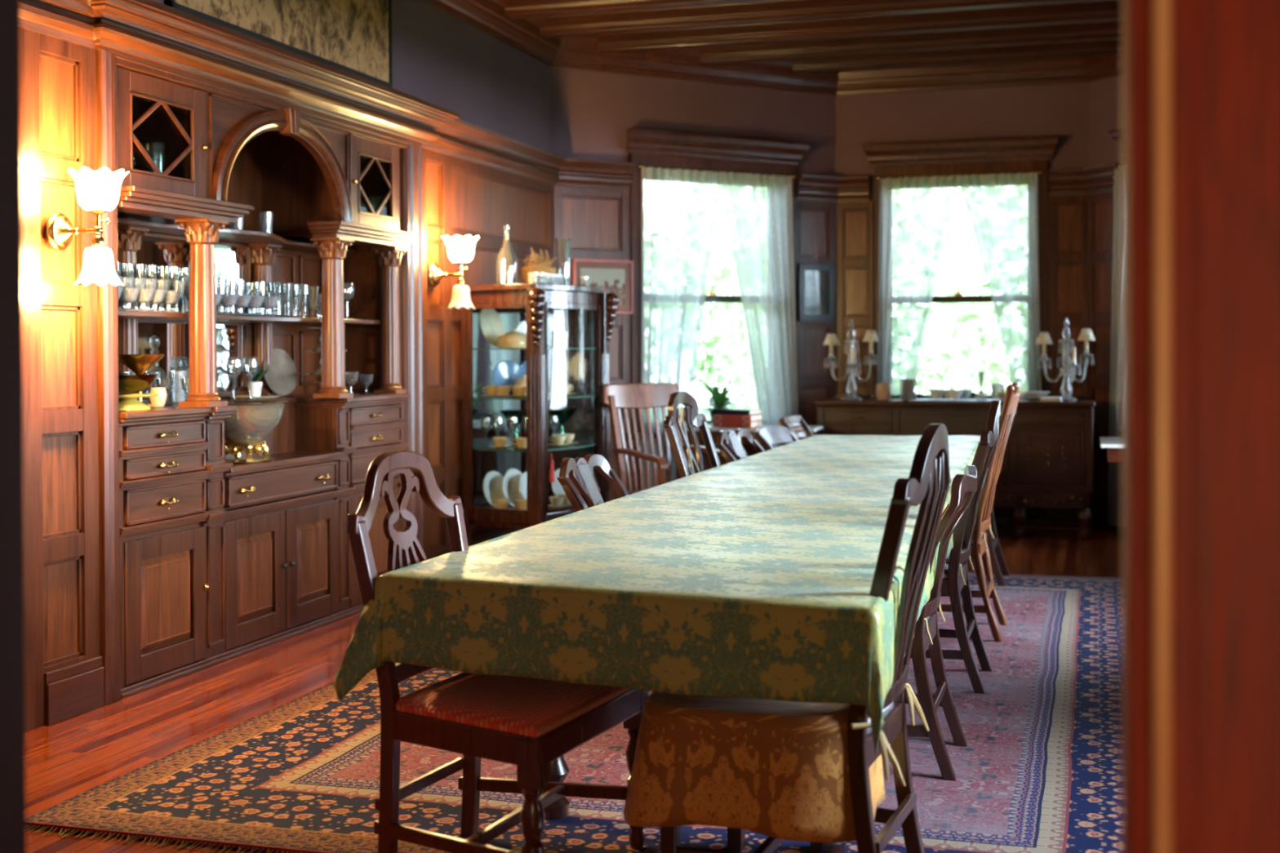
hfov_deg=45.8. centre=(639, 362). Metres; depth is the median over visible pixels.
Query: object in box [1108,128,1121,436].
window
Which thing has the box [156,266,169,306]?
glass
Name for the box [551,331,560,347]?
mug
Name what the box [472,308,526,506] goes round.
glass door
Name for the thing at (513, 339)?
covered dish
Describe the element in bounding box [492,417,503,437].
wine glass
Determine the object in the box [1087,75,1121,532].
wall
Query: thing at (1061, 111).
wall
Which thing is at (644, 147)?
window
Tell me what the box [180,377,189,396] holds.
goblet
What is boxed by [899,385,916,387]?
stoneware bowl
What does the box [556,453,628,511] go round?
dining chair
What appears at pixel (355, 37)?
painting
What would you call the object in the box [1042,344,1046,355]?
candle
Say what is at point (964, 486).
dining chair
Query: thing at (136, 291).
glass
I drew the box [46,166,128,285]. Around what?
wall sconce
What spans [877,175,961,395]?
lace curtain
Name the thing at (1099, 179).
trim
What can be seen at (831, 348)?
candle
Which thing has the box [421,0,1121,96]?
trim
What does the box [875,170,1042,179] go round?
curtain rod
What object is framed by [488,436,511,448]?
teacup
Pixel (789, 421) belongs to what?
dining chair
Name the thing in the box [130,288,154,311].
glass
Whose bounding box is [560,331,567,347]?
mug
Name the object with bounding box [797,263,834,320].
framed picture
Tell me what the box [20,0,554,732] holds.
wall
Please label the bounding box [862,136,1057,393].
window
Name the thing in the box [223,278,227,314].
drinking glass
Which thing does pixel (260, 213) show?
drinking glass
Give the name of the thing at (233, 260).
mirror
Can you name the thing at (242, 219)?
drinking glass
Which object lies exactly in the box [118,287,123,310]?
glass
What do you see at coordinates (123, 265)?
glass
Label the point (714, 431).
side table
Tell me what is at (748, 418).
book
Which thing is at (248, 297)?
glass
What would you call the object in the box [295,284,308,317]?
drinking glass
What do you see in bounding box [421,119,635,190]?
trim
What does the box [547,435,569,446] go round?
teacup
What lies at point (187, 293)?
goblet
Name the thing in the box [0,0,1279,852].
door frame
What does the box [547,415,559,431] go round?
wine glass
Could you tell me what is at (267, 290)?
drinking glass
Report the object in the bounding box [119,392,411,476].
countertop
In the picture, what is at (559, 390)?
teacup
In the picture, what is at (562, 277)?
drinking glass
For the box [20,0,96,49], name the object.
trim
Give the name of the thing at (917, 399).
cloth
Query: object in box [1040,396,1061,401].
folded napkins
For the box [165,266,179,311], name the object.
glass
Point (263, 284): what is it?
drinking glass
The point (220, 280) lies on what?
drinking glass
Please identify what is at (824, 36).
ceiling
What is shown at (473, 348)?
shelf
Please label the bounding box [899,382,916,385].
stoneware bowl
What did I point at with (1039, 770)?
rug
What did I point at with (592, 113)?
wall
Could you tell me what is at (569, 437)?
teacup
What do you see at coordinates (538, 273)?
drinking glass
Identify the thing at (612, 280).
print
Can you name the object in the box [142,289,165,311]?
glass
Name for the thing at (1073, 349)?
candle
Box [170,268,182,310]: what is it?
glass
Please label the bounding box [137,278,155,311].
goblet
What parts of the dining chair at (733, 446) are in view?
leg, leg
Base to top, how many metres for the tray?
0.012 m
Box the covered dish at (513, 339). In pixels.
[496,328,526,347]
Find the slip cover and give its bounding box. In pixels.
[623,683,928,842]
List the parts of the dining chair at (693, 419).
leg, crest rail, leg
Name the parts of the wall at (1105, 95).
baseboard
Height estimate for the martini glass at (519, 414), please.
0.212 m
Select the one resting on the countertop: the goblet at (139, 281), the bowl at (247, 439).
the bowl at (247, 439)
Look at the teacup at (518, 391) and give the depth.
9.01 m
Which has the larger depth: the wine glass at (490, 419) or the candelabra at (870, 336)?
the candelabra at (870, 336)
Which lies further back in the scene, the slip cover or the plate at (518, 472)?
the plate at (518, 472)
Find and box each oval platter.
[262,348,297,395]
[480,308,504,346]
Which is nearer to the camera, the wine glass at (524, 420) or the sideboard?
the wine glass at (524, 420)
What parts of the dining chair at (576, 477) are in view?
leg, leg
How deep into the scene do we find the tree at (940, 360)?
18.52 m
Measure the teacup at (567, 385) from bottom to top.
0.064 m
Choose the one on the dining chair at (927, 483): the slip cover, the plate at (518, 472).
the slip cover
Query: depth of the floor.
5.72 m
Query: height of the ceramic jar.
0.125 m
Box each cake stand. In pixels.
[118,393,158,410]
[299,326,349,393]
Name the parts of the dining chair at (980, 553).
seat frame, rail, leg, leg, crest rail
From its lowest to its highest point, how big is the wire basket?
0.255 m
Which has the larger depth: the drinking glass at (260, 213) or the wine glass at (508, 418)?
the wine glass at (508, 418)
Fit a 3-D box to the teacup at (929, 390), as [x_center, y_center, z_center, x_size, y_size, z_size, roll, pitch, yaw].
[2.169,0.233,11.102,0.117,0.067,0.108,-1,1,-39]
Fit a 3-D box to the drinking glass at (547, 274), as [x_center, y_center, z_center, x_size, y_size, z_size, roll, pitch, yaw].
[-0.590,-0.499,9.199,0.069,0.076,0.068,0,1,-16]
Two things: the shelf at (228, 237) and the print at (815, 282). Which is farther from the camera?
the print at (815, 282)
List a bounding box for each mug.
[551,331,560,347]
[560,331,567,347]
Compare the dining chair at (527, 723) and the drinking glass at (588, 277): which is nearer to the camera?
the dining chair at (527, 723)
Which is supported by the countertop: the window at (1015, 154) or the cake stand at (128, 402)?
the cake stand at (128, 402)
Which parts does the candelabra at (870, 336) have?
arm, stem, arm, arm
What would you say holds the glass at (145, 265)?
on the tall cabinet at (206, 562)
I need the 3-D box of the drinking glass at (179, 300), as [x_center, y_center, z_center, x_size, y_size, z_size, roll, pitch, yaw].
[-2.066,-0.301,6.894,0.073,0.170,0.072,0,1,-19]
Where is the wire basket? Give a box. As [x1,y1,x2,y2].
[520,247,555,284]
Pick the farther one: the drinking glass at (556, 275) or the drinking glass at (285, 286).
the drinking glass at (556, 275)
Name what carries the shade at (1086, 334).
hanging from the candelabra at (1086, 335)
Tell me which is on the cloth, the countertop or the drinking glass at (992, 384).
the drinking glass at (992, 384)
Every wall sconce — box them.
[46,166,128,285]
[428,235,479,309]
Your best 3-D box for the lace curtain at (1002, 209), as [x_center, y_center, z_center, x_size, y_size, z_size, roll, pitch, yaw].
[2.736,-0.117,11.479,0.664,2.610,0.115,0,1,17]
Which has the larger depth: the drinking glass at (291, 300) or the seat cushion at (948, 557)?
the drinking glass at (291, 300)
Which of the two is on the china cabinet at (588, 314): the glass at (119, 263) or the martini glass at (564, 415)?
the martini glass at (564, 415)
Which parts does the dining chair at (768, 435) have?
leg, crest rail, leg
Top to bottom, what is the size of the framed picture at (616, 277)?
0.385 m
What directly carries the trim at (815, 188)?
attached to the wall at (592, 113)
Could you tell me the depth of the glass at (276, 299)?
7.19 m
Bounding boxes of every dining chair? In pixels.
[346,450,648,852]
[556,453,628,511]
[660,423,951,852]
[662,391,719,478]
[715,428,764,462]
[753,425,799,450]
[779,415,813,439]
[905,465,977,781]
[925,400,1000,693]
[937,382,1020,641]
[967,408,1017,586]
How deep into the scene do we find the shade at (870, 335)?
11.22 m
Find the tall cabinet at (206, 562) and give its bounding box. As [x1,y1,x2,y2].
[89,0,459,705]
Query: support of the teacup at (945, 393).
on the cloth
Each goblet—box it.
[117,276,133,310]
[118,276,122,310]
[126,278,145,311]
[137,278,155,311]
[140,279,157,311]
[151,280,168,311]
[155,280,170,311]
[155,378,173,405]
[168,280,185,312]
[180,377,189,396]
[184,282,189,298]
[345,372,359,395]
[360,374,373,394]
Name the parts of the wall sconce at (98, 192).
plate, arm, lamp shade, lamp shade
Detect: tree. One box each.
[694,186,755,408]
[703,202,999,408]
[922,188,1011,395]
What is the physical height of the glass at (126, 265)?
0.205 m
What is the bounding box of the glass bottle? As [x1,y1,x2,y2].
[495,225,517,284]
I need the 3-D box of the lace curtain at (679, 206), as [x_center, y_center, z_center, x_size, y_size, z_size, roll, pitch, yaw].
[0.305,-0.105,11.087,0.710,2.610,0.109,-1,1,-29]
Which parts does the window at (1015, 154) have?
head cornice, sash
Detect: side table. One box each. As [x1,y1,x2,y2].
[661,424,823,479]
[1099,436,1121,462]
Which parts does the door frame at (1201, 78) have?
bead moulding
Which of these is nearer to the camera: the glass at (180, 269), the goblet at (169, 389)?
the goblet at (169, 389)
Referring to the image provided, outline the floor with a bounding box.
[25,524,1121,852]
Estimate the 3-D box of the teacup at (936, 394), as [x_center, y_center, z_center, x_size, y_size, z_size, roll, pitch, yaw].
[2.163,0.238,10.991,0.090,0.056,0.097,0,1,-23]
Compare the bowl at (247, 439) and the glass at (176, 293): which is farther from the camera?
the bowl at (247, 439)
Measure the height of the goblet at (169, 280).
0.140 m
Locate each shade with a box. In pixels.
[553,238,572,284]
[822,333,839,345]
[862,329,879,342]
[1035,332,1053,344]
[1077,328,1095,340]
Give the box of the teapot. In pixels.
[513,374,526,395]
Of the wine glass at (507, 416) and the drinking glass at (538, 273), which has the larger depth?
the wine glass at (507, 416)
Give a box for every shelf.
[117,217,356,253]
[118,310,381,324]
[472,347,595,349]
[473,392,595,399]
[473,439,595,452]
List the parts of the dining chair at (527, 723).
leg, crest rail, rail, leg, seat, seat frame, leg, leg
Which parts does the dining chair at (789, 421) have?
leg, leg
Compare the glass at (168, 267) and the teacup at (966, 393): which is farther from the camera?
the teacup at (966, 393)
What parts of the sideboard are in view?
carved panel, drawer, door, drawer, rail, door, leg, leg, handle, carved panel, door, drawer, leg, leg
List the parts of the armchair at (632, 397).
leg, seat, armrest, rail, leg, leg, armrest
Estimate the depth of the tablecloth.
3.67 m
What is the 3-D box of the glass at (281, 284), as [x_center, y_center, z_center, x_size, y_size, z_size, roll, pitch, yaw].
[-1.726,-0.304,7.409,0.062,0.165,0.061,0,1,39]
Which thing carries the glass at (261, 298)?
on the tall cabinet at (206, 562)
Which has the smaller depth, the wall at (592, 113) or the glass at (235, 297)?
the glass at (235, 297)
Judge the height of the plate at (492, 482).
0.217 m
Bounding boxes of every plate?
[483,471,505,507]
[492,360,524,394]
[502,471,523,507]
[504,468,522,476]
[515,320,526,335]
[519,471,526,499]
[520,360,526,375]
[547,316,562,345]
[551,468,564,496]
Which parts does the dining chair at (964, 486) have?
seat frame, rail, leg, leg, crest rail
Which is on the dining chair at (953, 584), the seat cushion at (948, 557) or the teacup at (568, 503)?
the seat cushion at (948, 557)
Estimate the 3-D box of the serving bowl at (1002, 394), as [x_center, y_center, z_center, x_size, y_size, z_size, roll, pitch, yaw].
[2.656,0.245,10.836,0.200,0.057,0.197,0,1,17]
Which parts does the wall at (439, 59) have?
baseboard, baseboard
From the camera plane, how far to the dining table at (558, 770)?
4.30 m
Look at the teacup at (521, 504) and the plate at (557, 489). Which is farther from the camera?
the plate at (557, 489)
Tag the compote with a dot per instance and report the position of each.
(139, 364)
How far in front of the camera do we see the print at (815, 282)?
11.78 m
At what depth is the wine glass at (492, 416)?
9.18 m
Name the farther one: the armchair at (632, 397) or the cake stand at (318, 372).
the armchair at (632, 397)
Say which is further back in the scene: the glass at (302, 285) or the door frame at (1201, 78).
the glass at (302, 285)
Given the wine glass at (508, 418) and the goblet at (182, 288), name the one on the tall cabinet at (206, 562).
the goblet at (182, 288)
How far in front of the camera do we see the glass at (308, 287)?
7.65 m
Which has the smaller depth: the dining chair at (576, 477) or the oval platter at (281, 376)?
the dining chair at (576, 477)
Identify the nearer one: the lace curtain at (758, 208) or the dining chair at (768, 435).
the dining chair at (768, 435)
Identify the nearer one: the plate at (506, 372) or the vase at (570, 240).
the plate at (506, 372)
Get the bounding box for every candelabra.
[822,318,879,399]
[1035,318,1095,400]
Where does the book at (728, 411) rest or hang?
on the book at (748, 418)
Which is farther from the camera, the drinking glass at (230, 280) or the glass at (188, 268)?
the drinking glass at (230, 280)
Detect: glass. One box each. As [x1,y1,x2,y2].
[117,262,120,276]
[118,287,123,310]
[120,262,134,307]
[120,263,127,309]
[120,288,140,311]
[122,264,137,307]
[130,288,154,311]
[133,264,146,303]
[136,266,149,308]
[142,265,157,309]
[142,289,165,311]
[142,371,159,402]
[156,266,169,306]
[156,290,179,312]
[159,267,172,308]
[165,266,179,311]
[167,370,186,403]
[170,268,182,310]
[175,267,189,312]
[177,297,181,311]
[215,277,219,312]
[215,293,222,314]
[215,293,239,314]
[219,280,234,308]
[220,282,222,312]
[221,278,237,315]
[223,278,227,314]
[226,356,241,399]
[228,294,252,315]
[229,279,244,315]
[230,214,243,230]
[241,295,264,315]
[242,356,257,399]
[244,282,257,315]
[253,281,266,316]
[256,296,279,315]
[257,283,268,316]
[258,212,272,233]
[260,282,274,314]
[262,284,275,315]
[267,281,280,316]
[270,283,283,315]
[275,284,286,316]
[280,282,293,316]
[280,285,293,315]
[283,285,295,316]
[286,284,299,316]
[292,283,303,317]
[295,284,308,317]
[306,286,318,317]
[310,293,321,317]
[343,283,354,319]
[480,417,491,447]
[491,416,501,436]
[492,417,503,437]
[506,416,516,446]
[506,417,518,447]
[523,417,526,431]
[527,271,539,283]
[533,272,545,284]
[538,273,548,284]
[541,273,552,284]
[547,274,557,284]
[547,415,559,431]
[551,275,560,284]
[553,275,564,284]
[578,276,589,286]
[991,383,1004,399]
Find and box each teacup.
[481,386,497,396]
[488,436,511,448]
[492,498,513,509]
[493,386,514,396]
[508,386,526,397]
[511,437,526,448]
[511,499,527,510]
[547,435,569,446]
[548,496,568,507]
[549,385,570,395]
[554,384,575,395]
[559,493,571,506]
[560,433,577,444]
[925,389,942,398]
[931,391,944,399]
[942,389,954,399]
[943,389,963,399]
[960,389,972,399]
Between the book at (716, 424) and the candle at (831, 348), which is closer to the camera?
the book at (716, 424)
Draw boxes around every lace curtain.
[640,166,721,489]
[717,172,798,451]
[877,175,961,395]
[956,172,1046,519]
[1107,165,1121,527]
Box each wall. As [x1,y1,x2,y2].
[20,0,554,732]
[550,66,837,501]
[835,83,1088,526]
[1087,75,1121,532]
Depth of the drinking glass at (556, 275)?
9.33 m
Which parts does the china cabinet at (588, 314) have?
corner post, leg, frame, moulding, rail, corner post, frame, pane, door frame, corner post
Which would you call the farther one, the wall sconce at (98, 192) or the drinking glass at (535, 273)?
the drinking glass at (535, 273)
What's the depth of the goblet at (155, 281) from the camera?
6.43 m
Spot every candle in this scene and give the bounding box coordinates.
[829,345,833,355]
[851,347,855,362]
[869,341,872,352]
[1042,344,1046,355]
[1062,340,1066,355]
[1071,346,1075,361]
[1084,340,1088,351]
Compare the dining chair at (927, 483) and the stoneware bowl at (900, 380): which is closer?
the dining chair at (927, 483)
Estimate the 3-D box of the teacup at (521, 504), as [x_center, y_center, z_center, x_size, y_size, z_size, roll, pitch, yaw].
[-0.698,0.853,9.006,0.136,0.064,0.135,0,1,-12]
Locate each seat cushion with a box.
[924,600,945,644]
[946,553,973,585]
[974,521,994,550]
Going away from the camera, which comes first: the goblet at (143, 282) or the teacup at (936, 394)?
the goblet at (143, 282)
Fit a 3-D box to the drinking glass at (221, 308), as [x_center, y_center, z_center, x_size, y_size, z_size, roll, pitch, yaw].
[-1.993,-0.303,7.139,0.073,0.170,0.072,0,1,1]
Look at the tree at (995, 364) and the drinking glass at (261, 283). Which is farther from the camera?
the tree at (995, 364)
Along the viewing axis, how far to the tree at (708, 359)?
22.98 m
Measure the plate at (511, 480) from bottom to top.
0.217 m
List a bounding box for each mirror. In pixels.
[136,232,252,315]
[137,319,252,399]
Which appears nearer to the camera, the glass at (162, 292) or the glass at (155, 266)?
the glass at (162, 292)
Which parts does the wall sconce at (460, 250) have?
plate, arm, lamp shade, lamp shade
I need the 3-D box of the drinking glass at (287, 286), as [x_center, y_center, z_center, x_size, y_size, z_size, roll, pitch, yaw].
[-1.766,-0.309,7.726,0.066,0.170,0.065,0,1,43]
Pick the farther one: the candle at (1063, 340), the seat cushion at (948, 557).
the candle at (1063, 340)
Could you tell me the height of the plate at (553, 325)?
0.196 m
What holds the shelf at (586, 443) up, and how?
attached to the china cabinet at (588, 314)
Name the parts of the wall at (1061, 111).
baseboard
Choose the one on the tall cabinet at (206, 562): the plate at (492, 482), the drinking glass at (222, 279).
the drinking glass at (222, 279)
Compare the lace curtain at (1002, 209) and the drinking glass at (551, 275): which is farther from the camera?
the lace curtain at (1002, 209)
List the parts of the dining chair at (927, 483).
leg, leg, seat, leg, seat frame, rail, leg, crest rail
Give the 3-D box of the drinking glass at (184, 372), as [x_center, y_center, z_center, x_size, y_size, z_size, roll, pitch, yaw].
[-2.088,0.113,6.838,0.078,0.144,0.079,0,1,34]
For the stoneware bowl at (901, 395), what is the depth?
11.06 m
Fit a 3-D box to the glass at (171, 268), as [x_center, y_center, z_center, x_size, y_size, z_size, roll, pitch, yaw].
[-2.116,-0.317,6.758,0.064,0.205,0.063,-1,1,-33]
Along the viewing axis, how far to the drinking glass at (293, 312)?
7.82 m
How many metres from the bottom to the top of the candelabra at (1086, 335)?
0.600 m
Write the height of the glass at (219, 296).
0.090 m
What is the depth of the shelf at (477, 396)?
9.22 m
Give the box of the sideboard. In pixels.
[814,391,1094,540]
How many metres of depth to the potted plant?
7.43 m
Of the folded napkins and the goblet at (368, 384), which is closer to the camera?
the goblet at (368, 384)
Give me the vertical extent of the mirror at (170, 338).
0.360 m
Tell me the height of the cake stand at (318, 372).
0.355 m
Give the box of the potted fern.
[697,377,755,425]
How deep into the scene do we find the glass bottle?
9.04 m
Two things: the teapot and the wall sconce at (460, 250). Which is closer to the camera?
the wall sconce at (460, 250)
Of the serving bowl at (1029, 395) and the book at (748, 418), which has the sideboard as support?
the serving bowl at (1029, 395)
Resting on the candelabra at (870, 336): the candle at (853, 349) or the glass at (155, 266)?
the candle at (853, 349)
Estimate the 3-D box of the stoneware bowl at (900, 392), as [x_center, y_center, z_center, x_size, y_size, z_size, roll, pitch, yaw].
[1.964,0.223,11.105,0.128,0.021,0.128,0,1,17]
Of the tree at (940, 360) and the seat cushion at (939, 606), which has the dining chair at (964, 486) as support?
the seat cushion at (939, 606)
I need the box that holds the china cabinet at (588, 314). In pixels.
[460,283,618,546]
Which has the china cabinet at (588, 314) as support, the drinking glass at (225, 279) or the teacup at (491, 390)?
the teacup at (491, 390)
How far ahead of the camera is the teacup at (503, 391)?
9.07 m
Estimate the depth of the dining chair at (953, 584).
5.88 m
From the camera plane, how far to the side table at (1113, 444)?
8.26 m
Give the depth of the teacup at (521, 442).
8.95 m
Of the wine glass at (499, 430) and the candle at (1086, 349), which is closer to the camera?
the wine glass at (499, 430)
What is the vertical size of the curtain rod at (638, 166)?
0.028 m
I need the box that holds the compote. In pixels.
[118,354,164,407]
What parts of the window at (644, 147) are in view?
sill, head cornice, sash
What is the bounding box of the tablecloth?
[334,435,980,753]
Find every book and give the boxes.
[712,413,762,422]
[712,420,762,428]
[715,408,762,414]
[778,422,800,427]
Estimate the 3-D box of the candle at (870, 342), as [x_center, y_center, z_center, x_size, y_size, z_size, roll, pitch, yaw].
[1.715,-0.123,11.259,0.028,0.105,0.028,0,1,17]
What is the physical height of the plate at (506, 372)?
0.215 m
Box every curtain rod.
[635,164,796,178]
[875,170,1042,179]
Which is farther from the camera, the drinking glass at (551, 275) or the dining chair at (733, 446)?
the drinking glass at (551, 275)
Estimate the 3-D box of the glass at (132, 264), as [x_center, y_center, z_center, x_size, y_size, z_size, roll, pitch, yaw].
[-2.163,-0.313,6.397,0.063,0.205,0.064,0,1,11]
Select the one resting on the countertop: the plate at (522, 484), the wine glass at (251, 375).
the wine glass at (251, 375)
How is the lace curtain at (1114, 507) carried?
hanging from the curtain rod
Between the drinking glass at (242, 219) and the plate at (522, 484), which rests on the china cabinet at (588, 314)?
the plate at (522, 484)
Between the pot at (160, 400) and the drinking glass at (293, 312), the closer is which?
the pot at (160, 400)
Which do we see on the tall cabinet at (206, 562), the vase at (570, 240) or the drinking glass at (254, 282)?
the drinking glass at (254, 282)
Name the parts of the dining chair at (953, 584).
seat, seat frame, rail, leg, leg, crest rail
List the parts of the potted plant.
pot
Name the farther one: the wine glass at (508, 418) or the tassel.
the wine glass at (508, 418)
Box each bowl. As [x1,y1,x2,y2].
[118,374,157,393]
[223,400,288,463]
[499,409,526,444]
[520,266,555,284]
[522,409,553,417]
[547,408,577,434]
[899,378,916,382]
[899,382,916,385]
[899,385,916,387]
[899,387,916,391]
[899,391,916,394]
[899,394,916,397]
[899,396,916,399]
[997,391,1026,397]
[1018,391,1051,400]
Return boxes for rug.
[26,572,1122,852]
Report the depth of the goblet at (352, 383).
7.97 m
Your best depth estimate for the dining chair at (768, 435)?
9.29 m
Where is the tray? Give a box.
[227,395,280,399]
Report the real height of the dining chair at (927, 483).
1.157 m
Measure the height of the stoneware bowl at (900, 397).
0.021 m
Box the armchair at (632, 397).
[601,382,737,498]
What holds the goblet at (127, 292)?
on the tall cabinet at (206, 562)
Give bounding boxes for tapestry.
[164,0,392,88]
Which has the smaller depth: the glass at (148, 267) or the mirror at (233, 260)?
the glass at (148, 267)
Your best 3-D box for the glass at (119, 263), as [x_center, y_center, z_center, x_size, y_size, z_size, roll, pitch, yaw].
[-2.190,-0.312,6.310,0.063,0.205,0.064,0,1,45]
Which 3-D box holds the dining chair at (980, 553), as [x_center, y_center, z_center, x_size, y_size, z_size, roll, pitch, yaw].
[1.457,0.686,7.139,0.650,1.174,0.556,0,1,17]
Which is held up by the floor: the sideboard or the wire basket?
the sideboard
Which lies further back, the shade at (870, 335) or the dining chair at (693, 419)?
the shade at (870, 335)
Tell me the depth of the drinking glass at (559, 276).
9.39 m
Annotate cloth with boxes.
[908,398,1028,401]
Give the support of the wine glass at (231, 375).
on the countertop
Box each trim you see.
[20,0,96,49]
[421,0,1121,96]
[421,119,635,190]
[795,173,870,202]
[1048,163,1121,195]
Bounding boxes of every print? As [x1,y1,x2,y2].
[580,267,625,305]
[804,271,826,313]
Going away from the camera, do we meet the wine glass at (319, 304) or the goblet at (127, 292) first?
the goblet at (127, 292)
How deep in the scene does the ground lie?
57.66 m
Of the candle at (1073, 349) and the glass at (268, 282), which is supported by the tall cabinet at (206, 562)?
the glass at (268, 282)
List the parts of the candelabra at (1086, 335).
arm, arm, stem, arm, arm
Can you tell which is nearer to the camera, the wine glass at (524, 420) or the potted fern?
the wine glass at (524, 420)
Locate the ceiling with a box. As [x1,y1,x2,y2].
[504,0,1121,74]
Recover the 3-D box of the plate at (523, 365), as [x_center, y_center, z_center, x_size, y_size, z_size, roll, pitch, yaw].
[-0.670,0.093,9.439,0.220,0.215,0.058,-1,1,-37]
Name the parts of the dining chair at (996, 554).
leg, leg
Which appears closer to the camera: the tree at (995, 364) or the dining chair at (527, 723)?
the dining chair at (527, 723)
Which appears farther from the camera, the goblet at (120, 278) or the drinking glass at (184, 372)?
the drinking glass at (184, 372)
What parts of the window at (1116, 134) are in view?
head cornice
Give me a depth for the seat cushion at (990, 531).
6.89 m
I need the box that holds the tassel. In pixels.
[549,453,555,482]
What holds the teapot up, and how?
on the china cabinet at (588, 314)
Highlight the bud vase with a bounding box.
[975,371,986,399]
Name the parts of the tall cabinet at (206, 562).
cupboard door, pane, drawer, drawer, drawer, panel door, raised panel, handle, handle, handle, knob, knob, handle, raised panel, panel door, rail moulding, crown, drawer, knob, knob, panel door, raised panel, handle, cupboard door, pane, panel door, drawer, drawer, drawer, handle, handle, raised panel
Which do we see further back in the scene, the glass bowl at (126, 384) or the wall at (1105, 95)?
the wall at (1105, 95)
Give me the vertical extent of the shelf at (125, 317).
0.022 m
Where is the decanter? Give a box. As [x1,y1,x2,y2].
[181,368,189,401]
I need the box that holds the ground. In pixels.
[697,405,743,420]
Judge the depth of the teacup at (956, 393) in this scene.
10.91 m
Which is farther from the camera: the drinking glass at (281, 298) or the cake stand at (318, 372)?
the cake stand at (318, 372)
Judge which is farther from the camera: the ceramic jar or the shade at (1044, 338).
the ceramic jar
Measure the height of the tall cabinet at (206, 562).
2.690 m
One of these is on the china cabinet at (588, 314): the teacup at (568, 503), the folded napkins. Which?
the teacup at (568, 503)
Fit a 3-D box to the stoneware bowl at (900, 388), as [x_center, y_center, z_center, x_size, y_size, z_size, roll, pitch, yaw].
[1.964,0.201,11.105,0.128,0.021,0.128,0,1,17]
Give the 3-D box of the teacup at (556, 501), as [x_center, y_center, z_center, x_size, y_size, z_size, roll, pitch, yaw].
[-0.505,0.850,9.199,0.135,0.064,0.136,0,1,-6]
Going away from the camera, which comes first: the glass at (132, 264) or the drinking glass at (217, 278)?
the glass at (132, 264)
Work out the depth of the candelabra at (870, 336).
11.28 m
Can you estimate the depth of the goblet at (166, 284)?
6.49 m
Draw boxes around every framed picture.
[572,258,633,314]
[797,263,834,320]
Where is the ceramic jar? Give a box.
[875,382,891,399]
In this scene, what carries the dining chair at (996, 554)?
on the rug
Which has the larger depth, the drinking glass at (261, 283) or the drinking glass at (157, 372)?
the drinking glass at (261, 283)
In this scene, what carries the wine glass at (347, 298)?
on the tall cabinet at (206, 562)
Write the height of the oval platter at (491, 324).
0.247 m
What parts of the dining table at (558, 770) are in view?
leg, leg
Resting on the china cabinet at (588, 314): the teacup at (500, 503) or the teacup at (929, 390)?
the teacup at (500, 503)
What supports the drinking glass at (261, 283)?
on the tall cabinet at (206, 562)
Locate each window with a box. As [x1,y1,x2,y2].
[626,128,810,439]
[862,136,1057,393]
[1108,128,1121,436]
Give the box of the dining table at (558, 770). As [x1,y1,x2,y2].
[543,755,846,852]
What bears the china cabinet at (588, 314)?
on the floor
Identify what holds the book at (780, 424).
on the side table at (714, 431)
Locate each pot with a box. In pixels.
[149,387,167,406]
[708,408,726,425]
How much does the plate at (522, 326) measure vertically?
0.164 m
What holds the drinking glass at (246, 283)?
on the tall cabinet at (206, 562)
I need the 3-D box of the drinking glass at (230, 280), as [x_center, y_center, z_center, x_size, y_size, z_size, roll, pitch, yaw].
[-1.896,-0.303,7.141,0.072,0.170,0.073,0,1,39]

